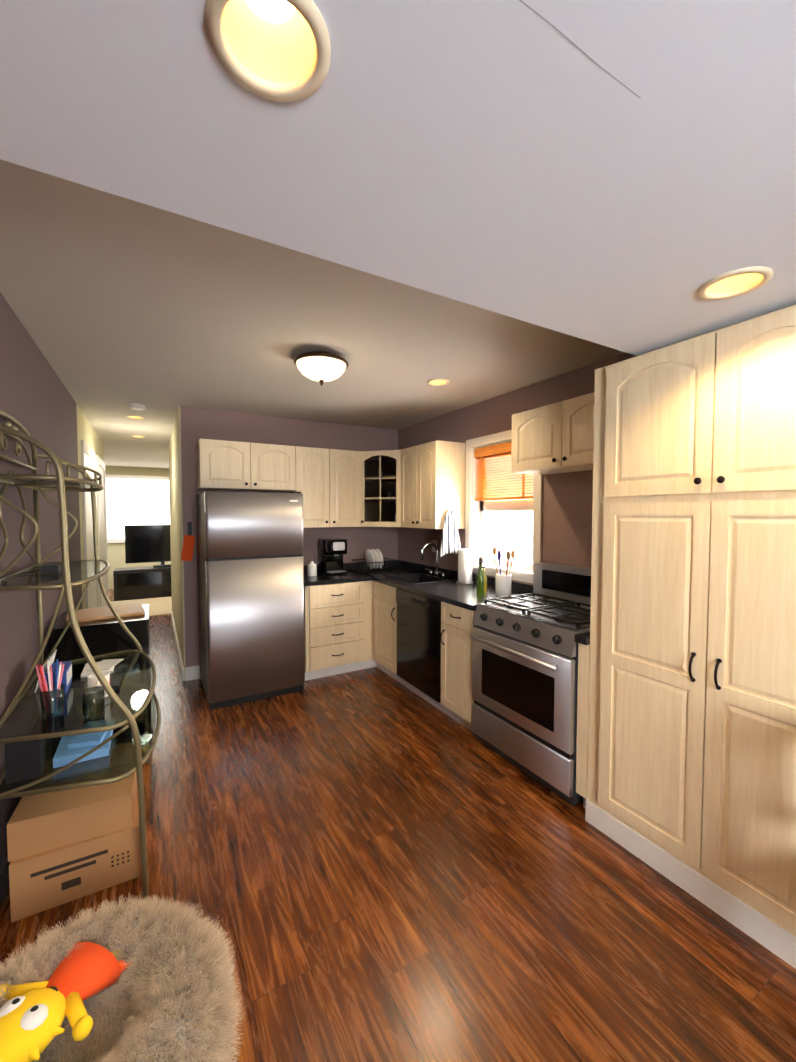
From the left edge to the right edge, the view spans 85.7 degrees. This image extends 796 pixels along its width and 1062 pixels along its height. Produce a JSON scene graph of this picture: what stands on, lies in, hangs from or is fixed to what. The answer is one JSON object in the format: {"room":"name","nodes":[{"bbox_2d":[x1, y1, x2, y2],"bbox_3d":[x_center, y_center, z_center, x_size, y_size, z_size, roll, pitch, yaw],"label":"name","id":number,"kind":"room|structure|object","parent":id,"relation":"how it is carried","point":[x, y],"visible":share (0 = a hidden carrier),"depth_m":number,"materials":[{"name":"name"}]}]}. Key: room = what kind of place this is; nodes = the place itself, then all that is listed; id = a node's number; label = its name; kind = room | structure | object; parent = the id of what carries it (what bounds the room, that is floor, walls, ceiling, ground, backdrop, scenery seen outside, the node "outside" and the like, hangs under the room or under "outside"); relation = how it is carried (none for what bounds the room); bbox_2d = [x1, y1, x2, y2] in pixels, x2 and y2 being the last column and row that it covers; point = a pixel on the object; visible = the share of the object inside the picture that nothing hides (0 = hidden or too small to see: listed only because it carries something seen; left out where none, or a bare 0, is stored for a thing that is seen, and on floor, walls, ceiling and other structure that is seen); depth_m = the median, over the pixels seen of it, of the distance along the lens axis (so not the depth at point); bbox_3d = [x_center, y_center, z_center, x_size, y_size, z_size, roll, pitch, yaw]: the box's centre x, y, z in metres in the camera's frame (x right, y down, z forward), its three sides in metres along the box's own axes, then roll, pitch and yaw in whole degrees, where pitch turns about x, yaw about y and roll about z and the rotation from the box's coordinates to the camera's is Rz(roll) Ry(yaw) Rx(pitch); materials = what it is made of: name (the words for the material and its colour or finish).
{"room":"kitchen","nodes":[
{"label":"kitchen","id":0,"kind":"room"},
{"bbox_2d":[0,292,108,867],"bbox_3d":[-1.808,0.198,1.969,0.140,2.450,8.720,-1,3,-30],"label":"wall","id":1,"kind":"structure","parent":0,"point":[37,402],"depth_m":2.29,"materials":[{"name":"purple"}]},
{"bbox_2d":[0,851,10,907],"bbox_3d":[-1.204,1.404,1.077,0.014,0.110,6.250,-1,3,-30],"label":"baseboard","id":2,"kind":"structure","parent":1,"relation":"attached to","point":[4,877],"depth_m":1.69,"materials":[{"name":"grey"}]},
{"bbox_2d":[105,466,170,588],"bbox_3d":[-5.169,-0.080,8.936,6.600,2.450,0.120,-1,3,-30],"label":"wall","id":3,"kind":"structure","parent":0,"point":[116,555],"depth_m":8.64,"materials":[{"name":"beige paint"}]},
{"bbox_2d":[105,474,169,542],"bbox_3d":[-4.958,-0.456,8.955,2.600,1.360,0.030,-1,3,-30],"label":"living room window","id":4,"kind":"structure","parent":3,"relation":"in","point":[136,500],"depth_m":8.72,"materials":[{"name":"white glass"}]},
{"bbox_2d":[168,415,181,656],"bbox_3d":[-2.624,0.070,5.170,0.132,2.450,2.350,-1,3,-30],"label":"wall","id":5,"kind":"structure","parent":0,"point":[174,528],"depth_m":4.83,"materials":[{"name":"beige paint"}]},
{"bbox_2d":[171,611,186,680],"bbox_3d":[-2.592,1.242,5.025,0.026,0.120,2.714,-1,3,-30],"label":"baseboard","id":6,"kind":"structure","parent":5,"relation":"attached to","point":[173,624],"depth_m":4.44,"materials":[{"name":"white wood"}]},
{"bbox_2d":[177,406,185,680],"bbox_3d":[-2.005,0.118,3.970,0.012,2.450,0.350,-1,3,-30],"label":"trim","id":7,"kind":"structure","parent":5,"relation":"attached to","point":[181,533],"depth_m":3.86,"materials":[{"name":"beige"}]},
{"bbox_2d":[180,406,397,666],"bbox_3d":[-1.046,0.096,4.519,2.200,2.450,0.350,-1,3,-30],"label":"wall","id":8,"kind":"structure","parent":0,"point":[197,424],"depth_m":4.16,"materials":[{"name":"purple paint"}]},
{"bbox_2d":[181,522,194,560],"bbox_3d":[-1.874,0.094,3.830,0.116,0.351,0.020,-1,3,-30],"label":"pot holder","id":9,"kind":"object","parent":8,"relation":"hanging from","point":[188,546],"visible":1,"depth_m":3.83,"materials":[{"name":"orange fabric"}]},
{"bbox_2d":[187,665,200,680],"bbox_3d":[-1.510,1.279,4.090,0.920,0.120,0.014,-1,3,-30],"label":"baseboard","id":10,"kind":"structure","parent":8,"relation":"attached to","point":[192,672],"depth_m":3.89,"materials":[{"name":"white"}]},
{"bbox_2d":[196,439,299,492],"bbox_3d":[-1.376,-0.405,3.922,0.807,0.760,0.318,-1,3,-30],"label":"upper cabinet","id":11,"kind":"object","parent":8,"relation":"attached to","point":[220,464],"depth_m":3.76,"materials":[{"name":"brown wood"}]},
{"bbox_2d":[296,446,359,527],"bbox_3d":[-0.741,-0.420,4.286,0.657,0.760,0.318,-1,3,-30],"label":"upper cabinet","id":12,"kind":"object","parent":8,"relation":"attached to","point":[329,479],"depth_m":4.15,"materials":[{"name":"brown wood"}]},
{"bbox_2d":[0,159,624,468],"bbox_3d":[-2.949,-1.200,5.014,6.600,0.100,9.410,-1,3,-30],"label":"ceiling","id":13,"kind":"structure","parent":0,"point":[117,304],"depth_m":2.20,"materials":[{"name":"beige paint"}]},
{"bbox_2d":[126,415,143,418],"bbox_3d":[-2.573,-1.155,4.199,0.156,0.093,0.156,-1,3,-30],"label":"recessed light","id":14,"kind":"object","parent":13,"relation":"in","point":[134,417],"visible":0.38,"depth_m":4.21,"materials":[{"name":"beige glass"}]},
{"bbox_2d":[128,403,145,409],"bbox_3d":[-2.274,-1.081,3.739,0.130,0.035,0.130,-1,3,-30],"label":"smoke detector","id":15,"kind":"object","parent":13,"relation":"attached to","point":[135,406],"visible":1,"depth_m":3.70,"materials":[{"name":"white plastic"}]},
{"bbox_2d":[131,435,145,437],"bbox_3d":[-3.170,-1.196,5.239,0.156,0.093,0.156,-1,3,-30],"label":"recessed light","id":16,"kind":"object","parent":13,"relation":"in","point":[139,436],"visible":0.4,"depth_m":5.26,"materials":[{"name":"beige glass"}]},
{"bbox_2d":[294,351,347,385],"bbox_3d":[-0.462,-0.964,2.591,0.324,0.178,0.324,-1,3,-30],"label":"flush-mount ceiling light","id":17,"kind":"object","parent":13,"relation":"attached to","point":[321,367],"visible":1,"depth_m":2.50,"materials":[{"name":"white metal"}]},
{"bbox_2d":[427,378,449,385],"bbox_3d":[0.289,-1.110,3.085,0.161,0.093,0.161,-1,3,-30],"label":"recessed light","id":18,"kind":"object","parent":13,"relation":"in","point":[438,382],"visible":0.42,"depth_m":3.12,"materials":[{"name":"beige glass"}]},
{"bbox_2d":[0,589,795,1061],"bbox_3d":[-2.225,1.379,3.853,6.600,0.060,12.320,-1,3,-30],"label":"floor","id":19,"kind":"structure","parent":0,"point":[372,865],"depth_m":1.66,"materials":[{"name":"brown wood"}]},
{"bbox_2d":[7,772,140,922],"bbox_3d":[-1.380,1.248,1.901,0.418,0.357,0.536,-1,3,-30],"label":"cardboard boxes","id":20,"kind":"object","parent":19,"relation":"on","point":[65,846],"visible":0.88,"depth_m":1.68,"materials":[{"name":"brown cardboard"}]},
{"bbox_2d":[0,410,160,933],"bbox_3d":[-1.422,0.462,1.988,0.551,1.920,1.103,-1,3,-30],"label":"rack","id":21,"kind":"object","parent":19,"relation":"on","point":[89,719],"visible":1,"depth_m":1.70,"materials":[{"name":"grey metal"}]},
{"bbox_2d":[48,604,151,747],"bbox_3d":[-1.856,0.953,2.733,0.485,0.881,0.519,-1,3,-30],"label":"mini fridge","id":22,"kind":"object","parent":19,"relation":"on","point":[102,631],"visible":0.19,"depth_m":2.54,"materials":[{"name":"black"}]},
{"bbox_2d":[0,893,245,1061],"bbox_3d":[-0.813,1.318,1.086,0.706,0.302,0.698,-1,3,-30],"label":"rug","id":23,"kind":"object","parent":19,"relation":"on","point":[144,982],"visible":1,"depth_m":1.16,"materials":[{"name":"fur"}]},
{"bbox_2d":[111,596,171,616],"bbox_3d":[-3.735,1.214,7.087,4.000,0.012,1.500,-1,3,-30],"label":"living room rug","id":24,"kind":"object","parent":19,"relation":"on","point":[159,606],"visible":0.25,"depth_m":7.14,"materials":[{"name":"beige carpet"}]},
{"bbox_2d":[113,525,171,600],"bbox_3d":[-4.354,0.535,7.939,1.500,1.300,0.460,-1,3,-30],"label":"tv stand","id":25,"kind":"object","parent":19,"relation":"on","point":[147,543],"visible":0.71,"depth_m":7.71,"materials":[{"name":"black"}]},
{"bbox_2d":[197,491,304,709],"bbox_3d":[-1.292,0.511,3.728,0.750,1.685,0.746,-1,3,-30],"label":"fridge","id":26,"kind":"object","parent":19,"relation":"on","point":[251,589],"visible":1,"depth_m":3.40,"materials":[{"name":"silver metal"}]},
{"bbox_2d":[304,563,367,680],"bbox_3d":[-0.693,0.848,4.186,0.630,0.975,0.626,-1,3,-30],"label":"base cabinet","id":27,"kind":"object","parent":19,"relation":"on","point":[335,606],"depth_m":3.93,"materials":[{"name":"brown wood"}]},
{"bbox_2d":[307,558,316,575],"bbox_3d":[-0.828,0.347,4.129,0.090,0.169,0.089,-1,3,-30],"label":"canister","id":28,"kind":"object","parent":27,"relation":"on","point":[311,568],"visible":1,"depth_m":4.09,"materials":[{"name":"white ceramic"}]},
{"bbox_2d":[319,538,346,574],"bbox_3d":[-0.650,0.251,4.317,0.220,0.345,0.304,-1,3,-30],"label":"coffee maker","id":29,"kind":"object","parent":27,"relation":"on","point":[332,551],"visible":1,"depth_m":4.26,"materials":[{"name":"black plastic"}]},
{"bbox_2d":[354,543,532,732],"bbox_3d":[0.230,0.732,3.865,0.658,1.230,2.093,-1,3,-30],"label":"base cabinet","id":30,"kind":"object","parent":19,"relation":"on","point":[410,625],"depth_m":3.37,"materials":[{"name":"brown wood"}]},
{"bbox_2d":[352,549,400,573],"bbox_3d":[-0.226,0.300,4.484,0.407,0.233,0.347,-1,3,-30],"label":"dish rack","id":31,"kind":"object","parent":30,"relation":"on","point":[374,559],"visible":1,"depth_m":4.42,"materials":[{"name":"black"}]},
{"bbox_2d":[456,548,473,584],"bbox_3d":[0.577,0.299,3.687,0.150,0.300,0.150,-1,3,-30],"label":"paper towel","id":32,"kind":"object","parent":30,"relation":"on","point":[465,566],"visible":1,"depth_m":3.64,"materials":[{"name":"white paper"}]},
{"bbox_2d":[476,562,486,595],"bbox_3d":[0.621,0.347,3.178,0.058,0.245,0.142,1,2,24],"label":"bottles","id":33,"kind":"object","parent":30,"relation":"on","point":[481,587],"visible":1,"depth_m":3.12,"materials":[{"name":"green glass"}]},
{"bbox_2d":[492,547,514,596],"bbox_3d":[0.772,0.292,3.137,0.155,0.358,0.158,-1,3,-30],"label":"utensil crock","id":34,"kind":"object","parent":30,"relation":"on","point":[503,581],"visible":1,"depth_m":3.09,"materials":[{"name":"white ceramic"}]},
{"bbox_2d":[470,562,590,805],"bbox_3d":[0.922,0.820,2.604,0.698,1.157,0.760,-1,3,-30],"label":"stove","id":35,"kind":"object","parent":19,"relation":"on","point":[524,677],"visible":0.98,"depth_m":2.44,"materials":[{"name":"silver metal"}]},
{"bbox_2d":[575,631,589,807],"bbox_3d":[1.163,0.959,2.267,0.633,0.905,0.066,-1,3,-30],"label":"base cabinet","id":36,"kind":"object","parent":19,"relation":"on","point":[583,639],"depth_m":2.12,"materials":[{"name":"brown wood"}]},
{"bbox_2d":[585,305,795,968],"bbox_3d":[1.383,0.338,1.832,0.661,2.180,0.860,-1,3,-30],"label":"pantry cabinet","id":37,"kind":"object","parent":19,"relation":"on","point":[691,785],"visible":1,"depth_m":1.63,"materials":[{"name":"beige wood"}]},
{"bbox_2d":[0,0,795,355],"bbox_3d":[0.973,-0.881,0.170,3.220,0.351,2.910,-1,3,-30],"label":"ceiling","id":38,"kind":"structure","parent":0,"point":[516,160],"depth_m":0.81,"materials":[{"name":"white paint"}]},
{"bbox_2d":[205,0,330,101],"bbox_3d":[-0.189,-0.762,0.633,0.177,0.093,0.177,-1,3,-30],"label":"recessed light","id":39,"kind":"object","parent":38,"relation":"in","point":[277,50],"visible":1,"depth_m":0.67,"materials":[{"name":"beige glass"}]},
{"bbox_2d":[697,266,772,299],"bbox_3d":[1.018,-0.789,1.302,0.182,0.093,0.182,-1,3,-30],"label":"recessed light","id":40,"kind":"object","parent":38,"relation":"in","point":[735,283],"visible":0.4,"depth_m":1.33,"materials":[{"name":"beige glass"}]},
{"bbox_2d":[398,352,635,584],"bbox_3d":[1.457,0.177,2.486,0.120,2.450,6.370,-1,3,-30],"label":"wall","id":41,"kind":"structure","parent":0,"point":[567,499],"depth_m":3.07,"materials":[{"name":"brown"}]},
{"bbox_2d":[360,450,399,526],"bbox_3d":[-0.175,-0.419,4.263,0.320,0.754,0.320,-1,3,-30],"label":"upper cabinet","id":42,"kind":"object","parent":41,"relation":"attached to","point":[379,470],"depth_m":4.26,"materials":[{"name":"brown wood"}]},
{"bbox_2d":[400,440,465,528],"bbox_3d":[0.311,-0.409,4.020,0.318,0.760,0.604,-1,3,-30],"label":"upper cabinet","id":43,"kind":"object","parent":41,"relation":"attached to","point":[421,486],"depth_m":3.80,"materials":[{"name":"brown wood"}]},
{"bbox_2d":[439,509,460,556],"bbox_3d":[0.450,0.015,3.739,0.243,0.414,0.043,-1,3,-30],"label":"hanging towel","id":44,"kind":"object","parent":43,"relation":"hanging from","point":[450,542],"visible":0.94,"depth_m":3.72,"materials":[{"name":"white fabric"}]},
{"bbox_2d":[432,540,436,551],"bbox_3d":[0.361,0.151,4.272,0.006,0.120,0.080,-1,3,-30],"label":"electrical outlet","id":45,"kind":"object","parent":41,"relation":"attached to","point":[433,547],"visible":0.64,"depth_m":4.26,"materials":[{"name":"black plastic"}]},
{"bbox_2d":[465,430,542,582],"bbox_3d":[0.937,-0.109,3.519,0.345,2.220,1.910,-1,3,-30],"label":"window","id":46,"kind":"structure","parent":41,"relation":"in","point":[505,526],"depth_m":3.70,"materials":[{"name":"white glass"}]},
{"bbox_2d":[474,442,533,500],"bbox_3d":[0.855,-0.476,3.458,0.054,0.449,0.678,-1,3,-30],"label":"window blind","id":47,"kind":"object","parent":46,"relation":"attached to","point":[497,479],"visible":0.58,"depth_m":3.50,"materials":[{"name":"brown wood"}]},
{"bbox_2d":[511,392,593,474],"bbox_3d":[1.108,-0.579,2.621,0.318,0.390,0.825,-1,3,-30],"label":"upper cabinet","id":48,"kind":"object","parent":41,"relation":"attached to","point":[558,437],"depth_m":2.60,"materials":[{"name":"brown wood"}]}
]}

